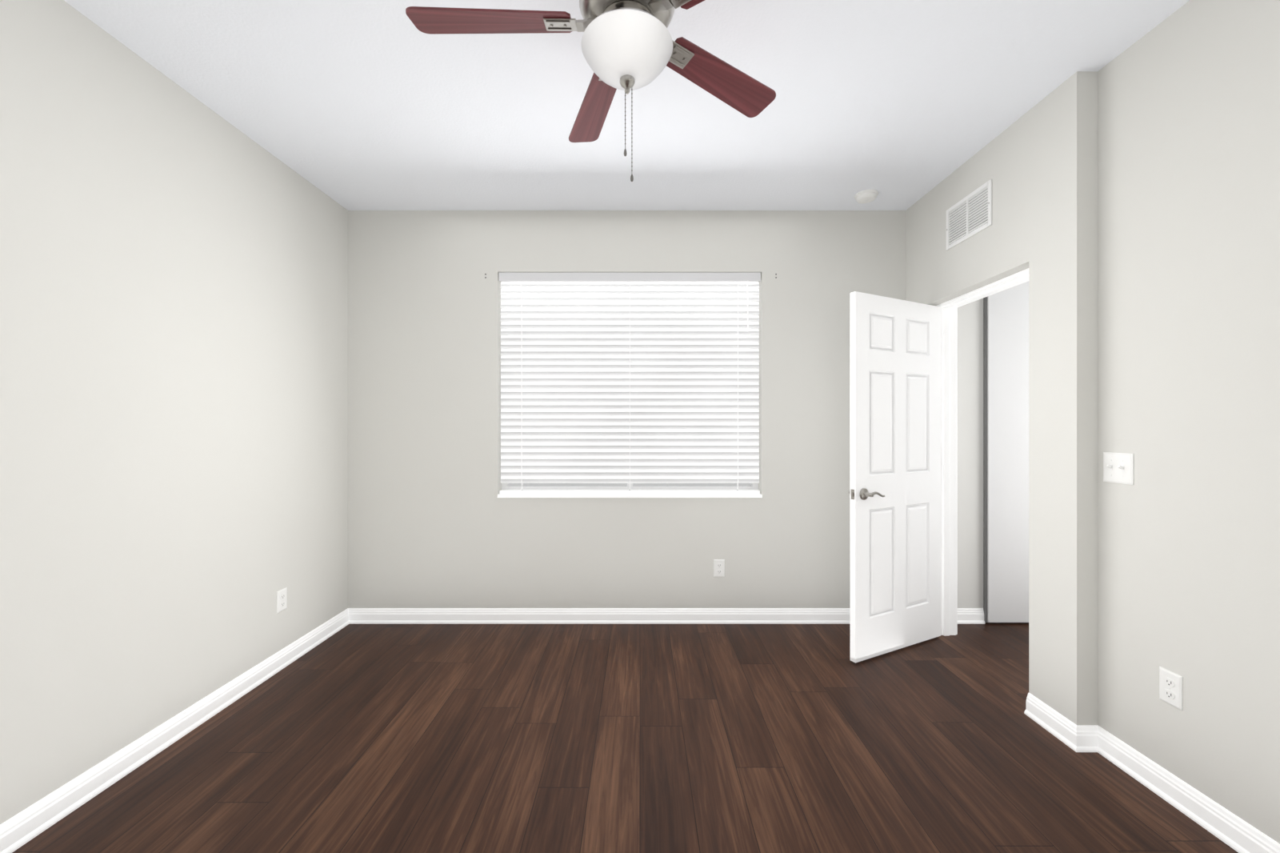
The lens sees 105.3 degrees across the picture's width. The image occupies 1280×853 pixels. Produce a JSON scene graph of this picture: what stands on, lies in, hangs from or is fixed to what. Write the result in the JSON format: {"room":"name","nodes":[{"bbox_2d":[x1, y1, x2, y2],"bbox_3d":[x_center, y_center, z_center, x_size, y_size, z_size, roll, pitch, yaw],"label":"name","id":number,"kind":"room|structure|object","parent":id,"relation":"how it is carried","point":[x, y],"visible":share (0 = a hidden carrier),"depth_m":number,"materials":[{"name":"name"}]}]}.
{"room":"empty bedroom","nodes":[
{"label":"empty bedroom","id":0,"kind":"room"},
{"bbox_2d":[0,0,347,823],"bbox_3d":[-2.005,-0.067,0.825,0.120,2.743,5.090,0,0,0],"label":"wall","id":1,"kind":"structure","parent":0,"point":[174,293],"depth_m":1.92,"materials":[{"name":"white paint"}]},
{"bbox_2d":[276,587,287,613],"bbox_3d":[-1.941,0.942,2.648,0.008,0.116,0.072,0,0,0],"label":"outlet","id":2,"kind":"object","parent":1,"relation":"attached to","point":[282,594],"visible":1,"depth_m":2.64,"materials":[{"name":"white plastic"}]},
{"bbox_2d":[12,622,1238,852],"bbox_3d":[0.677,1.335,0.915,5.485,0.060,5.270,0,0,0],"label":"floor","id":3,"kind":"structure","parent":0,"point":[378,738],"depth_m":1.91,"materials":[{"name":"brown wood"}]},
{"bbox_2d":[64,0,1189,210],"bbox_3d":[0.677,-1.468,0.915,5.485,0.060,5.270,0,0,0],"label":"ceiling","id":4,"kind":"structure","parent":0,"point":[376,111],"depth_m":2.09,"materials":[{"name":"white paint"}]},
{"bbox_2d":[405,0,775,181],"bbox_3d":[-0.084,-1.083,1.450,1.182,0.711,1.235,0,0,0],"label":"ceiling fan","id":5,"kind":"object","parent":4,"relation":"hanging from","point":[626,44],"depth_m":1.44,"materials":[{"name":"brown wood"}]},
{"bbox_2d":[854,188,878,203],"bbox_3d":[1.403,-1.419,3.025,0.136,0.038,0.136,0,0,0],"label":"smoke detector","id":6,"kind":"object","parent":4,"relation":"attached to","point":[866,196],"visible":1,"depth_m":2.99,"materials":[{"name":"white plastic"}]},
{"bbox_2d":[348,210,985,622],"bbox_3d":[0.677,-0.067,3.320,5.245,2.743,0.140,0,0,0],"label":"wall","id":7,"kind":"structure","parent":0,"point":[429,526],"depth_m":3.25,"materials":[{"name":"white paint"}]},
{"bbox_2d":[499,272,760,493],"bbox_3d":[-0.068,-0.288,3.280,1.748,1.479,0.076,0,0,0],"label":"window blinds","id":8,"kind":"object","parent":7,"relation":"in","point":[630,422],"depth_m":3.28,"materials":[{"name":"white plastic"}]},
{"bbox_2d":[497,493,762,497],"bbox_3d":[-0.068,0.463,3.314,1.760,0.022,0.152,0,0,0],"label":"window sill","id":9,"kind":"structure","parent":7,"relation":"attached to","point":[499,495],"depth_m":3.24,"materials":[{"name":"white wood"}]},
{"bbox_2d":[501,288,758,489],"bbox_3d":[-0.068,-0.289,3.368,1.760,1.482,0.045,0,0,0],"label":"window frame","id":10,"kind":"structure","parent":7,"relation":"in","point":[504,486],"depth_m":3.35,"materials":[{"name":"white plastic"}]},
{"bbox_2d":[713,559,724,576],"bbox_3d":[0.527,0.943,3.246,0.072,0.116,0.008,0,0,0],"label":"outlet","id":11,"kind":"object","parent":7,"relation":"attached to","point":[718,564],"visible":1,"depth_m":3.24,"materials":[{"name":"white plastic"}]},
{"bbox_2d":[957,608,984,623],"bbox_3d":[2.129,1.258,3.195,0.308,0.095,0.110,0,0,0],"label":"baseboard","id":12,"kind":"structure","parent":7,"relation":"attached to","point":[965,615],"depth_m":3.24,"materials":[{"name":"white wood"}]},
{"bbox_2d":[983,280,1028,622],"bbox_3d":[2.697,0.080,3.216,0.825,2.426,0.063,0,0,0],"label":"bifold closet door","id":13,"kind":"structure","parent":7,"relation":"in","point":[1006,313],"depth_m":3.22,"materials":[{"name":"white wood"}]},
{"bbox_2d":[905,0,1279,843],"bbox_3d":[1.873,-0.067,0.765,0.205,2.743,4.970,0,0,0],"label":"wall","id":14,"kind":"structure","parent":0,"point":[1139,198],"depth_m":1.75,"materials":[{"name":"white paint"}]},
{"bbox_2d":[0,608,1279,852],"bbox_3d":[-0.045,1.258,0.825,3.800,0.095,4.850,0,0,0],"label":"baseboard","id":15,"kind":"structure","parent":14,"relation":"attached to","point":[16,831],"depth_m":2.07,"materials":[{"name":"white wood"}]},
{"bbox_2d":[848,291,940,662],"bbox_3d":[1.510,0.277,2.858,0.782,2.032,0.151,0,0,-27],"label":"door","id":16,"kind":"structure","parent":14,"relation":"in","point":[895,490],"depth_m":2.82,"materials":[{"name":"white wood"}]},
{"bbox_2d":[946,179,991,250],"bbox_3d":[1.765,-1.128,2.631,0.012,0.230,0.358,0,0,0],"label":"air vent","id":17,"kind":"object","parent":14,"relation":"in","point":[972,214],"visible":1,"depth_m":2.61,"materials":[{"name":"white metal"}]},
{"bbox_2d":[936,268,1028,635],"bbox_3d":[1.914,0.250,2.665,0.152,2.110,0.910,0,0,0],"label":"door frame","id":18,"kind":"structure","parent":14,"relation":"attached to","point":[948,310],"depth_m":3.05,"materials":[{"name":"white wood"}]},
{"bbox_2d":[1103,452,1133,484],"bbox_3d":[1.844,0.161,1.892,0.022,0.118,0.118,0,0,0],"label":"light switch","id":19,"kind":"object","parent":14,"relation":"attached to","point":[1118,467],"visible":1,"depth_m":1.89,"materials":[{"name":"white plastic"}]},
{"bbox_2d":[1159,666,1182,710],"bbox_3d":[1.851,0.913,1.704,0.008,0.116,0.072,0,0,0],"label":"outlet","id":20,"kind":"object","parent":14,"relation":"attached to","point":[1170,683],"visible":1,"depth_m":1.70,"materials":[{"name":"white plastic"}]},
{"label":"outside","id":21,"kind":"structure","parent":0,"visible":0},
{"bbox_2d":[509,288,751,485],"bbox_3d":[-0.068,-0.285,3.860,2.960,3.220,0.020,0,0,0],"label":"sky","id":22,"kind":"structure","parent":21,"point":[510,484],"depth_m":3.85,"materials":[{"name":"white"}]}
]}

